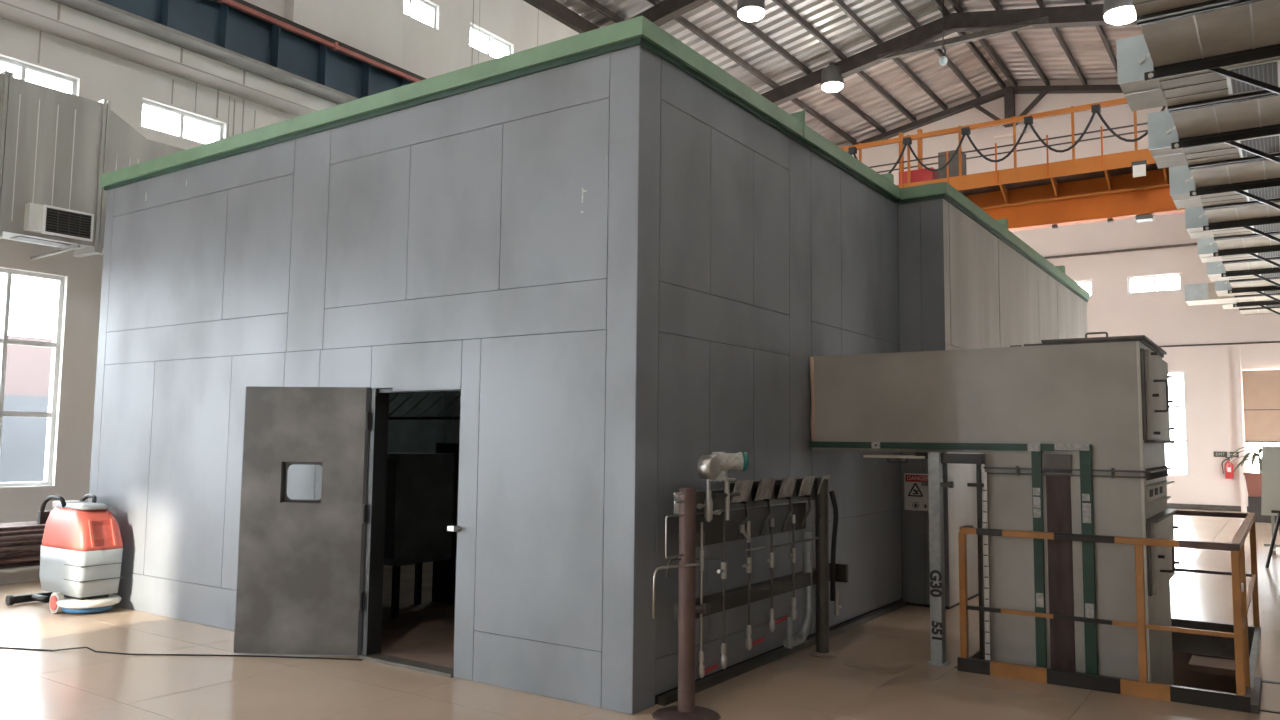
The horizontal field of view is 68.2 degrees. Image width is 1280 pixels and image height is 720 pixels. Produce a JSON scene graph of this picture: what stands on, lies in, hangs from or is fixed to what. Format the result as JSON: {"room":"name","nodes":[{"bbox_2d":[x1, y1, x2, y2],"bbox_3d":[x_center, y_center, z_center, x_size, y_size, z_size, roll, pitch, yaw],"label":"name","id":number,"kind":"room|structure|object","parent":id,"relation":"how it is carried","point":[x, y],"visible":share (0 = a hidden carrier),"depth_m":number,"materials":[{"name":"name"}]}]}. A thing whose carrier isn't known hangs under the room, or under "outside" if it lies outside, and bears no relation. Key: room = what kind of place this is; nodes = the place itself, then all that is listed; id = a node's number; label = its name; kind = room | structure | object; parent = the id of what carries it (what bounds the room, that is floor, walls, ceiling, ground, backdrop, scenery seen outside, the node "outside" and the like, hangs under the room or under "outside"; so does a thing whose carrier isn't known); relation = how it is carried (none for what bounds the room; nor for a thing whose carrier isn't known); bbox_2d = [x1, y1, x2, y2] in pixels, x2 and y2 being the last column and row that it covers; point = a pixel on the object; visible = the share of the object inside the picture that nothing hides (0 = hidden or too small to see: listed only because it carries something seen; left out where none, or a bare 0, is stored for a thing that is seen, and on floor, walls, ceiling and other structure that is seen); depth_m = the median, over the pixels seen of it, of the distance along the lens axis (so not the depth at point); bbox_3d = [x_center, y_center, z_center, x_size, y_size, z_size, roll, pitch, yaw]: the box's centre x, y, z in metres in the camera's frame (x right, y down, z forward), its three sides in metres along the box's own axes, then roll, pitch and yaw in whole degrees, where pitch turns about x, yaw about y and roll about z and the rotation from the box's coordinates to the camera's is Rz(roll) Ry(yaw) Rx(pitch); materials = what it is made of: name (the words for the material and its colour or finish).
{"room":"test facility","nodes":[
{"label":"test facility","id":0,"kind":"room"},
{"bbox_2d":[0,0,579,522],"bbox_3d":[-4.104,-2.578,16.811,0.760,11.184,35.600,-3,-6,34],"label":"wall","id":1,"kind":"structure","parent":0,"point":[122,66],"depth_m":12.91,"materials":[{"name":"paint"}]},
{"bbox_2d":[0,268,63,486],"bbox_3d":[-7.791,0.210,11.549,0.070,2.660,1.250,-3,-6,34],"label":"window","id":2,"kind":"structure","parent":1,"relation":"in","point":[4,340],"depth_m":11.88,"materials":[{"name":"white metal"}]},
{"bbox_2d":[0,56,76,94],"bbox_3d":[-7.750,-3.506,11.864,0.070,0.420,1.250,-3,-6,34],"label":"window","id":3,"kind":"structure","parent":1,"relation":"in","point":[23,67],"depth_m":11.99,"materials":[{"name":"white metal"}]},
{"bbox_2d":[0,70,184,259],"bbox_3d":[-7.006,-2.197,11.470,1.342,1.860,17.000,-3,-6,34],"label":"air duct","id":4,"kind":"object","parent":1,"relation":"attached to","point":[56,146],"visible":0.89,"depth_m":10.93,"materials":[{"name":"grey metal"}]},
{"bbox_2d":[10,236,70,246],"bbox_3d":[-6.939,-1.373,10.953,0.230,0.008,0.550,-3,-6,34],"label":"vent","id":5,"kind":"object","parent":4,"relation":"attached to","point":[24,238],"depth_m":10.93,"materials":[{"name":"metal"}]},
{"bbox_2d":[45,209,90,238],"bbox_3d":[-6.582,-1.571,10.891,0.004,0.275,0.490,-3,-6,34],"label":"grille","id":6,"kind":"object","parent":4,"relation":"attached to","point":[68,223],"depth_m":10.88,"materials":[{"name":"grey metal"}]},
{"bbox_2d":[141,99,222,144],"bbox_3d":[-6.584,-3.349,13.567,0.070,0.420,1.250,-3,-6,34],"label":"window","id":7,"kind":"structure","parent":1,"relation":"in","point":[180,114],"depth_m":13.55,"materials":[{"name":"white metal"}]},
{"bbox_2d":[51,0,425,104],"bbox_3d":[-3.641,-4.434,16.666,0.530,0.930,35.000,-3,-6,34],"label":"beam","id":8,"kind":"structure","parent":1,"relation":"on","point":[241,34],"depth_m":13.81,"materials":[{"name":"metal"}]},
{"bbox_2d":[407,0,435,28],"bbox_3d":[-4.213,-6.448,17.261,0.070,0.470,1.250,-3,-6,34],"label":"window","id":9,"kind":"structure","parent":1,"relation":"in","point":[433,11],"depth_m":17.66,"materials":[{"name":"white metal"}]},
{"bbox_2d":[470,25,510,57],"bbox_3d":[-3.047,-6.291,18.964,0.070,0.470,1.250,-3,-6,34],"label":"window","id":10,"kind":"structure","parent":1,"relation":"in","point":[489,37],"depth_m":18.96,"materials":[{"name":"white metal"}]},
{"bbox_2d":[0,508,1279,719],"bbox_3d":[1.584,3.523,12.352,14.700,1.600,35.600,-3,-6,34],"label":"floor","id":11,"kind":"structure","parent":0,"point":[879,670],"depth_m":6.53,"materials":[{"name":"brown"}]},
{"bbox_2d":[0,565,39,584],"bbox_3d":[-7.162,2.390,10.607,0.900,0.170,2.500,-3,-6,34],"label":"bearer","id":12,"kind":"object","parent":11,"relation":"on","point":[27,573],"visible":0.23,"depth_m":10.46,"materials":[{"name":"grey"}]},
{"bbox_2d":[0,561,39,568],"bbox_3d":[-6.916,2.268,10.444,0.051,0.051,3.267,-3,-6,34],"label":"rod","id":13,"kind":"object","parent":12,"relation":"on","point":[31,563],"visible":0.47,"depth_m":10.48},
{"bbox_2d":[0,556,39,563],"bbox_3d":[-6.814,2.213,10.486,0.052,0.054,3.326,-3,-6,34],"label":"rod","id":14,"kind":"object","parent":13,"relation":"on","point":[34,558],"visible":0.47,"depth_m":10.43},
{"bbox_2d":[0,550,40,557],"bbox_3d":[-6.875,2.156,10.505,0.054,0.052,3.244,-3,-6,34],"label":"rod","id":15,"kind":"object","parent":14,"relation":"on","point":[26,553],"visible":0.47,"depth_m":10.48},
{"bbox_2d":[0,545,40,552],"bbox_3d":[-6.867,2.090,10.419,0.050,0.053,3.140,-3,-6,34],"label":"rod","id":16,"kind":"object","parent":15,"relation":"on","point":[29,548],"visible":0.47,"depth_m":10.44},
{"bbox_3d":[-7.062,2.265,10.447,0.053,0.055,2.956,-3,-6,34],"label":"rod","id":17,"kind":"object","parent":12,"relation":"on","visible":0},
{"bbox_2d":[0,555,39,558],"bbox_3d":[-6.958,2.214,10.500,0.050,0.051,3.138,-3,-6,34],"label":"rod","id":18,"kind":"object","parent":17,"relation":"on","point":[31,555],"visible":0.2,"depth_m":10.54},
{"bbox_2d":[5,494,123,612],"bbox_3d":[-5.418,1.828,9.051,1.235,1.066,0.620,-3,-6,34],"label":"floor scrubber","id":19,"kind":"object","parent":11,"relation":"on","point":[81,553],"depth_m":8.78,"materials":[{"name":"plastic"}]},
{"bbox_2d":[0,647,361,660],"bbox_3d":[-3.833,2.204,7.182,3.566,0.035,0.168,0,-5,8],"label":"power cord","id":20,"kind":"object","parent":11,"relation":"on","point":[0,647],"visible":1,"depth_m":7.10,"materials":[{"name":"black rubber"}]},
{"bbox_2d":[89,16,905,714],"bbox_3d":[-1.558,0.209,9.546,6.800,4.460,5.360,-3,-6,34],"label":"chamber","id":21,"kind":"object","parent":11,"relation":"on","point":[626,263],"visible":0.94,"depth_m":7.14,"materials":[{"name":"grey metal"}]},
{"bbox_2d":[384,452,453,618],"bbox_3d":[-2.447,1.650,9.199,1.030,1.488,0.715,-3,-6,34],"label":"cabinet","id":22,"kind":"object","parent":21,"relation":"on","point":[419,486],"visible":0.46,"depth_m":8.85,"materials":[{"name":"grey"}]},
{"bbox_2d":[388,392,460,419],"bbox_3d":[-2.030,-0.125,8.964,1.421,1.382,0.275,-3,-6,34],"label":"ceiling baffle","id":23,"kind":"structure","parent":21,"relation":"hanging from","point":[436,417],"depth_m":8.81,"materials":[{"name":"green paint"}]},
{"bbox_2d":[432,443,458,604],"bbox_3d":[-1.616,1.643,9.603,0.750,1.588,0.615,-3,-6,34],"label":"cabinet","id":24,"kind":"object","parent":21,"relation":"on","point":[444,571],"visible":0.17,"depth_m":9.43,"materials":[{"name":"black paint"}]},
{"bbox_2d":[809,332,1179,684],"bbox_3d":[2.919,1.706,7.749,2.634,3.672,1.545,-3,-6,34],"label":"machine housing","id":25,"kind":"object","parent":21,"relation":"attached to","point":[1110,394],"visible":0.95,"depth_m":6.94,"materials":[{"name":"metal"}]},
{"bbox_2d":[810,441,1097,674],"bbox_3d":[2.315,1.464,7.272,2.160,1.660,0.044,-3,-6,34],"label":"support frame","id":26,"kind":"object","parent":25,"relation":"attached to","point":[1085,450],"visible":0.93,"depth_m":6.82,"materials":[{"name":"green paint"}]},
{"bbox_2d":[652,452,847,719],"bbox_3d":[0.823,1.426,6.541,0.421,1.581,2.777,-3,-6,34],"label":"rack","id":27,"kind":"object","parent":11,"relation":"on","point":[714,526],"visible":1,"depth_m":6.29,"materials":[{"name":"metal"}]},
{"bbox_2d":[921,452,953,666],"bbox_3d":[2.268,1.495,7.165,0.240,1.580,0.130,-3,-6,34],"label":"post","id":28,"kind":"object","parent":11,"relation":"on","point":[935,483],"visible":1,"depth_m":7.14,"materials":[{"name":"grey paint"}]},
{"bbox_2d":[941,453,990,659],"bbox_3d":[2.442,1.494,7.095,0.314,1.575,0.090,-3,-6,34],"label":"support frame","id":29,"kind":"object","parent":28,"relation":"attached to","point":[956,458],"visible":0.86,"depth_m":7.05,"materials":[{"name":"black paint"}]},
{"bbox_2d":[897,182,1089,609],"bbox_3d":[2.579,0.726,15.046,7.130,4.450,8.530,-3,-6,34],"label":"annex","id":30,"kind":"object","parent":11,"relation":"on","point":[966,281],"visible":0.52,"depth_m":10.03,"materials":[{"name":"grey metal"}]},
{"bbox_2d":[904,473,927,510],"bbox_3d":[2.847,1.350,9.670,0.290,0.375,0.014,-3,-6,34],"label":"sign","id":31,"kind":"object","parent":30,"relation":"attached to","point":[916,495],"visible":0.81,"depth_m":9.68,"materials":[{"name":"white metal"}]},
{"bbox_2d":[958,510,1259,695],"bbox_3d":[4.042,1.847,7.865,1.756,1.035,3.476,-3,-6,34],"label":"safety railing","id":32,"kind":"object","parent":11,"relation":"on","point":[1241,602],"visible":0.98,"depth_m":6.50,"materials":[{"name":"orange metal"}]},
{"bbox_2d":[957,656,1261,713],"bbox_3d":[3.321,2.216,6.742,1.840,0.095,0.870,-3,-6,34],"label":"board","id":33,"kind":"object","parent":11,"relation":"on","point":[1166,692],"visible":1,"depth_m":6.33,"materials":[{"name":"black metal"}]},
{"bbox_2d":[1243,472,1276,522],"bbox_3d":[13.927,3.053,21.020,0.820,1.070,0.700,-3,-6,34],"label":"planter","id":34,"kind":"object","parent":11,"relation":"on","point":[1253,480],"visible":0.52,"depth_m":20.89,"materials":[{"name":"brown ceramic"}]},
{"bbox_2d":[1224,447,1261,472],"bbox_3d":[13.864,2.249,21.126,1.402,0.612,1.277,-3,-6,34],"label":"potted palm","id":35,"kind":"object","parent":34,"relation":"on","point":[1255,454],"visible":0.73,"depth_m":21.20,"materials":[{"name":"green plant"}]},
{"bbox_2d":[1259,680,1279,713],"bbox_3d":[4.663,2.210,5.975,1.340,0.006,0.940,-3,-6,34],"label":"frame","id":36,"kind":"object","parent":11,"relation":"on","point":[1265,681],"visible":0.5,"depth_m":5.95,"materials":[{"name":"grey metal"}]},
{"bbox_2d":[1261,446,1279,553],"bbox_3d":[10.403,2.186,14.791,1.170,1.658,0.950,-3,-6,34],"label":"whiteboard","id":37,"kind":"object","parent":11,"relation":"on","point":[1270,494],"visible":0.79,"depth_m":15.04,"materials":[{"name":"white"}]},
{"bbox_2d":[1265,510,1279,567],"bbox_3d":[8.896,2.469,13.029,0.500,0.786,0.434,-3,-6,34],"label":"stand","id":38,"kind":"object","parent":11,"relation":"on","point":[1272,511],"visible":1,"depth_m":12.97,"materials":[{"name":"black paint"}]},
{"bbox_2d":[523,0,1142,152],"bbox_3d":[1.735,-8.637,13.408,14.500,2.138,35.663,-3,-6,34],"label":"ceiling","id":39,"kind":"structure","parent":0,"point":[888,53],"depth_m":24.41,"materials":[{"name":"metal"}]},
{"bbox_2d":[737,0,764,21],"bbox_3d":[2.319,-7.571,19.741,0.600,0.931,0.600,-3,-6,34],"label":"lamp","id":40,"kind":"object","parent":39,"relation":"hanging from","point":[747,10],"visible":1,"depth_m":19.53,"materials":[{"name":"grey"}]},
{"bbox_2d":[821,62,843,91],"bbox_3d":[5.098,-7.506,25.064,0.600,0.760,0.600,-3,-6,34],"label":"lamp","id":41,"kind":"object","parent":39,"relation":"hanging from","point":[831,81],"visible":1,"depth_m":24.84,"materials":[{"name":"grey metal"}]},
{"bbox_2d":[939,0,947,64],"bbox_3d":[5.525,-6.819,17.250,0.160,3.001,0.290,-3,-6,34],"label":"pendant lamp","id":42,"kind":"object","parent":39,"relation":"hanging from","point":[942,60],"visible":1,"depth_m":17.07,"materials":[{"name":"black paint"}]},
{"bbox_2d":[1103,0,1135,24],"bbox_3d":[8.015,-6.769,15.764,0.600,2.326,0.600,-3,-6,34],"label":"lamp","id":43,"kind":"object","parent":39,"relation":"hanging from","point":[1116,12],"visible":0.8,"depth_m":15.55,"materials":[{"name":"grey glass"}]},
{"bbox_2d":[837,79,1279,511],"bbox_3d":[11.557,-2.219,27.396,14.100,12.600,0.480,-3,-6,34],"label":"wall","id":44,"kind":"structure","parent":0,"point":[1212,344],"depth_m":25.87,"materials":[{"name":"paint"}]},
{"bbox_2d":[1076,280,1092,296],"bbox_3d":[12.225,-1.981,26.984,1.290,0.470,0.070,-3,-6,34],"label":"window","id":45,"kind":"structure","parent":44,"relation":"in","point":[1090,281],"depth_m":26.65,"materials":[{"name":"white metal"}]},
{"bbox_2d":[1128,273,1181,293],"bbox_3d":[14.018,-2.064,25.763,1.290,0.470,0.070,-3,-6,34],"label":"window","id":46,"kind":"structure","parent":44,"relation":"in","point":[1154,277],"depth_m":25.75,"materials":[{"name":"white metal"}]},
{"bbox_2d":[1168,372,1188,475],"bbox_3d":[13.976,1.712,25.444,1.290,2.750,0.070,-3,-6,34],"label":"window","id":47,"kind":"structure","parent":44,"relation":"in","point":[1183,373],"depth_m":25.11,"materials":[{"name":"white metal"}]},
{"bbox_2d":[1167,503,1248,511],"bbox_3d":[11.444,3.982,26.805,14.100,0.140,0.040,-3,-6,34],"label":"baseboard","id":48,"kind":"structure","parent":44,"relation":"attached to","point":[1169,505],"depth_m":24.58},
{"bbox_2d":[1213,451,1238,456],"bbox_3d":[15.133,2.436,24.425,0.550,0.140,0.033,-3,-6,34],"label":"exit sign","id":49,"kind":"object","parent":44,"relation":"attached to","point":[1216,454],"visible":0.98,"depth_m":24.43,"materials":[{"name":"grey"}]},
{"bbox_2d":[1222,457,1233,478],"bbox_3d":[15.100,2.770,24.311,0.252,0.555,0.193,-3,-6,34],"label":"fire extinguisher","id":50,"kind":"object","parent":44,"relation":"attached to","point":[1229,474],"visible":0.91,"depth_m":24.23,"materials":[{"name":"red metal"}]},
{"bbox_2d":[1243,369,1279,471],"bbox_3d":[16.232,1.592,23.910,1.550,2.720,0.070,-3,-6,34],"label":"window","id":51,"kind":"structure","parent":44,"relation":"in","point":[1248,461],"depth_m":24.21,"materials":[{"name":"white metal"}]},
{"bbox_2d":[1242,370,1279,442],"bbox_3d":[16.143,1.159,23.791,1.630,1.840,0.030,-3,-6,34],"label":"roller blind","id":52,"kind":"object","parent":51,"relation":"attached to","point":[1261,388],"visible":1,"depth_m":24.02,"materials":[{"name":"beige fabric"}]},
{"bbox_3d":[7.596,-3.000,8.835,0.310,10.937,35.600,-3,-6,34],"label":"wall","id":53,"kind":"structure","parent":0,"visible":0},
{"bbox_2d":[1144,47,1279,94],"bbox_3d":[5.294,-1.971,7.570,2.191,1.117,0.140,-3,-6,34],"label":"bracket","id":54,"kind":"object","parent":53,"relation":"attached to","point":[1211,65],"visible":1,"depth_m":7.87,"materials":[{"name":"black metal"}]},
{"bbox_2d":[1171,127,1279,162],"bbox_3d":[6.590,-1.796,9.462,2.191,1.117,0.140,-3,-6,34],"label":"bracket","id":55,"kind":"object","parent":53,"relation":"attached to","point":[1229,139],"visible":1,"depth_m":9.77,"materials":[{"name":"black metal"}]},
{"bbox_2d":[1190,180,1279,209],"bbox_3d":[7.886,-1.622,11.354,2.191,1.117,0.140,-3,-6,34],"label":"bracket","id":56,"kind":"object","parent":53,"relation":"attached to","point":[1239,189],"visible":1,"depth_m":11.66,"materials":[{"name":"black metal"}]},
{"bbox_2d":[1203,218,1279,242],"bbox_3d":[9.182,-1.447,13.246,2.191,1.117,0.140,-3,-6,34],"label":"bracket","id":57,"kind":"object","parent":53,"relation":"attached to","point":[1247,224],"visible":1,"depth_m":13.56,"materials":[{"name":"black metal"}]},
{"bbox_2d":[1213,247,1279,266],"bbox_3d":[10.478,-1.273,15.138,2.191,1.117,0.140,-3,-6,34],"label":"bracket","id":58,"kind":"object","parent":53,"relation":"attached to","point":[1272,249],"visible":1,"depth_m":15.46,"materials":[{"name":"metal"}]},
{"bbox_2d":[1221,269,1279,286],"bbox_3d":[11.774,-1.098,17.030,2.191,1.117,0.140,-3,-6,34],"label":"bracket","id":59,"kind":"object","parent":53,"relation":"attached to","point":[1255,273],"visible":1,"depth_m":17.35,"materials":[{"name":"black metal"}]},
{"bbox_2d":[1228,287,1279,301],"bbox_3d":[13.070,-0.924,18.922,2.191,1.117,0.140,-3,-6,34],"label":"bracket","id":60,"kind":"object","parent":53,"relation":"attached to","point":[1258,290],"visible":1,"depth_m":19.25,"materials":[{"name":"black metal"}]},
{"bbox_2d":[1233,301,1279,314],"bbox_3d":[14.367,-0.749,20.814,2.191,1.117,0.140,-3,-6,34],"label":"bracket","id":61,"kind":"object","parent":53,"relation":"attached to","point":[1261,304],"visible":1,"depth_m":21.14,"materials":[{"name":"black metal"}]},
{"bbox_3d":[3.998,-2.145,5.678,2.191,1.117,0.140,-3,-6,34],"label":"bracket","id":62,"kind":"object","parent":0,"visible":0},
{"bbox_2d":[1131,0,1279,314],"bbox_3d":[9.052,-2.404,13.512,1.610,0.830,23.255,-3,-6,34],"label":"air duct","id":63,"kind":"object","parent":62,"relation":"on","point":[1204,103],"visible":0.74,"depth_m":9.05,"materials":[{"name":"metal"}]},
{"bbox_2d":[1116,34,1167,110],"bbox_3d":[4.671,-2.693,8.798,0.317,0.466,0.911,-3,-6,34],"label":"outlet box","id":64,"kind":"object","parent":63,"relation":"attached to","point":[1134,59],"visible":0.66,"depth_m":8.52,"materials":[{"name":"grey metal"}]},
{"bbox_2d":[1147,110,1187,168],"bbox_3d":[5.967,-2.518,10.690,0.317,0.466,0.911,-3,-6,34],"label":"outlet box","id":65,"kind":"object","parent":63,"relation":"attached to","point":[1162,132],"visible":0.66,"depth_m":10.41,"materials":[{"name":"grey metal"}]},
{"bbox_2d":[1169,165,1202,208],"bbox_3d":[7.263,-2.344,12.582,0.317,0.466,0.911,-3,-6,34],"label":"outlet box","id":66,"kind":"object","parent":63,"relation":"attached to","point":[1181,180],"visible":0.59,"depth_m":12.30,"materials":[{"name":"grey metal"}]},
{"bbox_2d":[1185,206,1213,238],"bbox_3d":[8.560,-2.170,14.474,0.317,0.466,0.911,-3,-6,34],"label":"outlet box","id":67,"kind":"object","parent":63,"relation":"attached to","point":[1196,218],"visible":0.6,"depth_m":14.18,"materials":[{"name":"grey metal"}]},
{"bbox_2d":[1197,237,1221,262],"bbox_3d":[9.856,-1.995,16.366,0.317,0.466,0.911,-3,-6,34],"label":"outlet box","id":68,"kind":"object","parent":63,"relation":"attached to","point":[1206,247],"visible":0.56,"depth_m":16.07,"materials":[{"name":"grey metal"}]},
{"bbox_2d":[1184,283,1236,305],"bbox_3d":[12.818,-1.487,21.244,0.947,0.370,0.870,-3,-6,34],"label":"outlet box","id":69,"kind":"object","parent":63,"relation":"attached to","point":[1202,293],"visible":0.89,"depth_m":21.01,"materials":[{"name":"white metal"}]},
{"bbox_2d":[1207,261,1228,280],"bbox_3d":[11.152,-1.820,18.258,0.317,0.466,0.911,-3,-6,34],"label":"outlet box","id":70,"kind":"object","parent":63,"relation":"attached to","point":[1214,269],"visible":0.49,"depth_m":17.96,"materials":[{"name":"grey metal"}]},
{"bbox_2d":[1214,280,1234,296],"bbox_3d":[12.448,-1.646,20.150,0.317,0.466,0.911,-3,-6,34],"label":"outlet box","id":71,"kind":"object","parent":63,"relation":"attached to","point":[1221,287],"visible":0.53,"depth_m":19.85,"materials":[{"name":"grey metal"}]},
{"bbox_2d":[1221,303,1238,308],"bbox_3d":[13.744,-1.471,22.042,0.317,0.466,0.911,-3,-6,34],"label":"outlet box","id":72,"kind":"object","parent":63,"relation":"attached to","point":[1227,305],"visible":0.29,"depth_m":22.01,"materials":[{"name":"grey"}]},
{"bbox_2d":[1225,58,1279,94],"bbox_3d":[5.415,-2.490,8.344,0.400,0.012,0.730,-3,-6,34],"label":"grille","id":73,"kind":"object","parent":63,"relation":"attached to","point":[1267,71],"depth_m":8.25,"materials":[{"name":"grey metal"}]},
{"bbox_2d":[1237,134,1279,157],"bbox_3d":[6.711,-2.315,10.236,0.400,0.012,0.730,-3,-6,34],"label":"grille","id":74,"kind":"object","parent":63,"relation":"attached to","point":[1270,144],"depth_m":10.16,"materials":[{"name":"grey metal"}]},
{"bbox_2d":[1245,186,1279,201],"bbox_3d":[8.007,-2.136,12.127,0.400,0.020,0.730,-3,-6,34],"label":"grille","id":75,"kind":"object","parent":63,"relation":"attached to","point":[1270,192],"depth_m":12.10,"materials":[{"name":"grey metal"}]},
{"bbox_2d":[1251,223,1279,233],"bbox_3d":[9.303,-1.962,14.019,0.400,0.020,0.730,-3,-6,34],"label":"grille","id":76,"kind":"object","parent":63,"relation":"attached to","point":[1270,228],"depth_m":14.04,"materials":[{"name":"grey metal"}]},
{"bbox_2d":[1256,251,1279,258],"bbox_3d":[10.599,-1.787,15.911,0.400,0.020,0.730,-3,-6,34],"label":"grille","id":77,"kind":"object","parent":63,"relation":"attached to","point":[1268,255],"depth_m":16.01,"materials":[{"name":"grey metal"}]},
{"bbox_2d":[1259,273,1279,277],"bbox_3d":[11.895,-1.613,17.803,0.400,0.020,0.730,-3,-6,34],"label":"grille","id":78,"kind":"object","parent":63,"relation":"attached to","point":[1273,275],"depth_m":17.91,"materials":[{"name":"grey metal"}]},
{"bbox_2d":[1262,290,1279,293],"bbox_3d":[13.191,-1.438,19.695,0.400,0.020,0.730,-3,-6,34],"label":"grille","id":79,"kind":"object","parent":63,"relation":"attached to","point":[1277,291],"depth_m":19.87,"materials":[{"name":"grey metal"}]},
{"bbox_3d":[7.167,-4.874,9.302,0.400,0.800,35.000,-3,-6,34],"label":"beam","id":80,"kind":"structure","parent":0,"visible":0},
{"bbox_2d":[840,98,1184,230],"bbox_3d":[7.950,-4.090,22.004,13.450,2.660,3.500,-3,-6,34],"label":"crane","id":81,"kind":"object","parent":80,"relation":"on","point":[1129,184],"visible":0.53,"depth_m":20.43,"materials":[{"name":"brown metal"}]},
{"bbox_2d":[1131,160,1147,177],"bbox_3d":[10.098,-3.845,19.113,0.270,0.310,0.200,-3,-6,34],"label":"lamp","id":82,"kind":"object","parent":81,"relation":"attached to","point":[1139,166],"depth_m":19.03,"materials":[{"name":"white plastic"}]},
{"bbox_2d":[1135,214,1152,222],"bbox_3d":[10.544,-2.962,19.771,0.300,0.090,0.280,-3,-6,34],"label":"lamp","id":83,"kind":"object","parent":81,"relation":"attached to","point":[1139,217],"depth_m":19.69,"materials":[{"name":"metal"}]},
{"bbox_3d":[-7.100,2.212,10.512,0.051,0.054,3.069,-3,-6,34],"label":"rod","id":84,"kind":"object","parent":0,"visible":0},
{"bbox_3d":[-7.042,2.153,10.493,0.056,0.053,3.038,-3,-6,34],"label":"rod","id":85,"kind":"object","parent":84,"relation":"on","visible":0},
{"bbox_2d":[0,544,41,548],"bbox_3d":[-6.986,2.093,10.468,0.052,0.054,3.141,-3,-6,34],"label":"rod","id":86,"kind":"object","parent":85,"relation":"on","point":[39,544],"visible":0.13,"depth_m":10.55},
{"bbox_2d":[0,540,41,546],"bbox_3d":[-6.970,2.029,10.385,0.056,0.051,3.067,-3,-6,34],"label":"rod","id":87,"kind":"object","parent":86,"relation":"on","point":[32,542],"visible":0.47,"depth_m":10.50,"materials":[{"name":"brown metal"}]},
{"bbox_2d":[0,535,42,542],"bbox_3d":[-6.837,1.980,10.478,0.049,0.053,3.359,-3,-6,34],"label":"rod","id":88,"kind":"object","parent":87,"relation":"on","point":[36,537],"visible":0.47,"depth_m":10.46,"materials":[{"name":"brown metal"}]},
{"bbox_2d":[0,529,43,536],"bbox_3d":[-6.878,1.924,10.517,0.055,0.054,3.205,-3,-6,34],"label":"rod","id":89,"kind":"object","parent":88,"relation":"on","point":[40,531],"visible":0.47,"depth_m":10.50,"materials":[{"name":"brown metal"}]},
{"bbox_2d":[0,524,42,526],"bbox_3d":[-6.992,1.861,10.467,0.049,0.052,2.984,-3,-6,34],"label":"rod","id":90,"kind":"object","parent":89,"relation":"on","point":[30,524],"visible":0.13,"depth_m":10.57,"materials":[{"name":"white metal"}]},
{"bbox_2d":[0,524,45,531],"bbox_3d":[-6.938,1.850,10.336,0.054,0.053,2.980,-3,-6,34],"label":"rod","id":91,"kind":"object","parent":89,"relation":"on","point":[28,527],"visible":0.47,"depth_m":10.46,"materials":[{"name":"metal"}]},
{"bbox_3d":[-7.115,2.028,10.391,0.052,0.051,2.910,-3,-6,34],"label":"rod","id":92,"kind":"object","parent":86,"relation":"on","visible":0},
{"bbox_2d":[0,534,42,537],"bbox_3d":[-7.036,1.970,10.403,0.052,0.054,3.022,-3,-6,34],"label":"rod","id":93,"kind":"object","parent":92,"relation":"on","point":[32,534],"visible":0.17,"depth_m":10.57,"materials":[{"name":"metal"}]},
{"bbox_3d":[-7.072,1.917,10.461,0.052,0.054,2.934,-3,-6,34],"label":"rod","id":94,"kind":"object","parent":93,"relation":"on","visible":0},
{"bbox_2d":[0,523,36,525],"bbox_3d":[-7.092,1.865,10.542,0.049,0.054,3.054,-3,-6,34],"label":"rod","id":95,"kind":"object","parent":94,"relation":"on","point":[28,523],"visible":0.2,"depth_m":10.66,"materials":[{"name":"white metal"}]},
{"bbox_3d":[-7.339,1.987,10.621,0.051,0.052,2.887,-3,-6,34],"label":"rod","id":96,"kind":"object","parent":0,"visible":0},
{"bbox_3d":[-7.426,1.926,10.605,0.050,0.053,2.899,-3,-6,34],"label":"rod","id":97,"kind":"object","parent":96,"relation":"on","visible":0},
{"bbox_2d":[0,521,36,523],"bbox_3d":[-7.292,1.877,10.703,0.054,0.052,3.085,-3,-6,34],"label":"rod","id":98,"kind":"object","parent":97,"relation":"on","point":[31,521],"visible":0.02,"depth_m":10.90,"materials":[{"name":"white metal"}]},
{"bbox_3d":[-7.256,1.978,10.525,0.052,0.054,2.927,-3,-6,34],"label":"rod","id":99,"kind":"object","parent":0,"visible":0},
{"bbox_3d":[-7.203,1.937,10.705,0.055,0.052,3.150,-3,-6,34],"label":"rod","id":100,"kind":"object","parent":99,"relation":"on","visible":0},
{"bbox_2d":[0,522,36,524],"bbox_3d":[-7.244,1.866,10.555,0.049,0.052,3.037,-3,-6,34],"label":"rod","id":101,"kind":"object","parent":100,"relation":"on","point":[30,522],"visible":0.02,"depth_m":10.78,"materials":[{"name":"white metal"}]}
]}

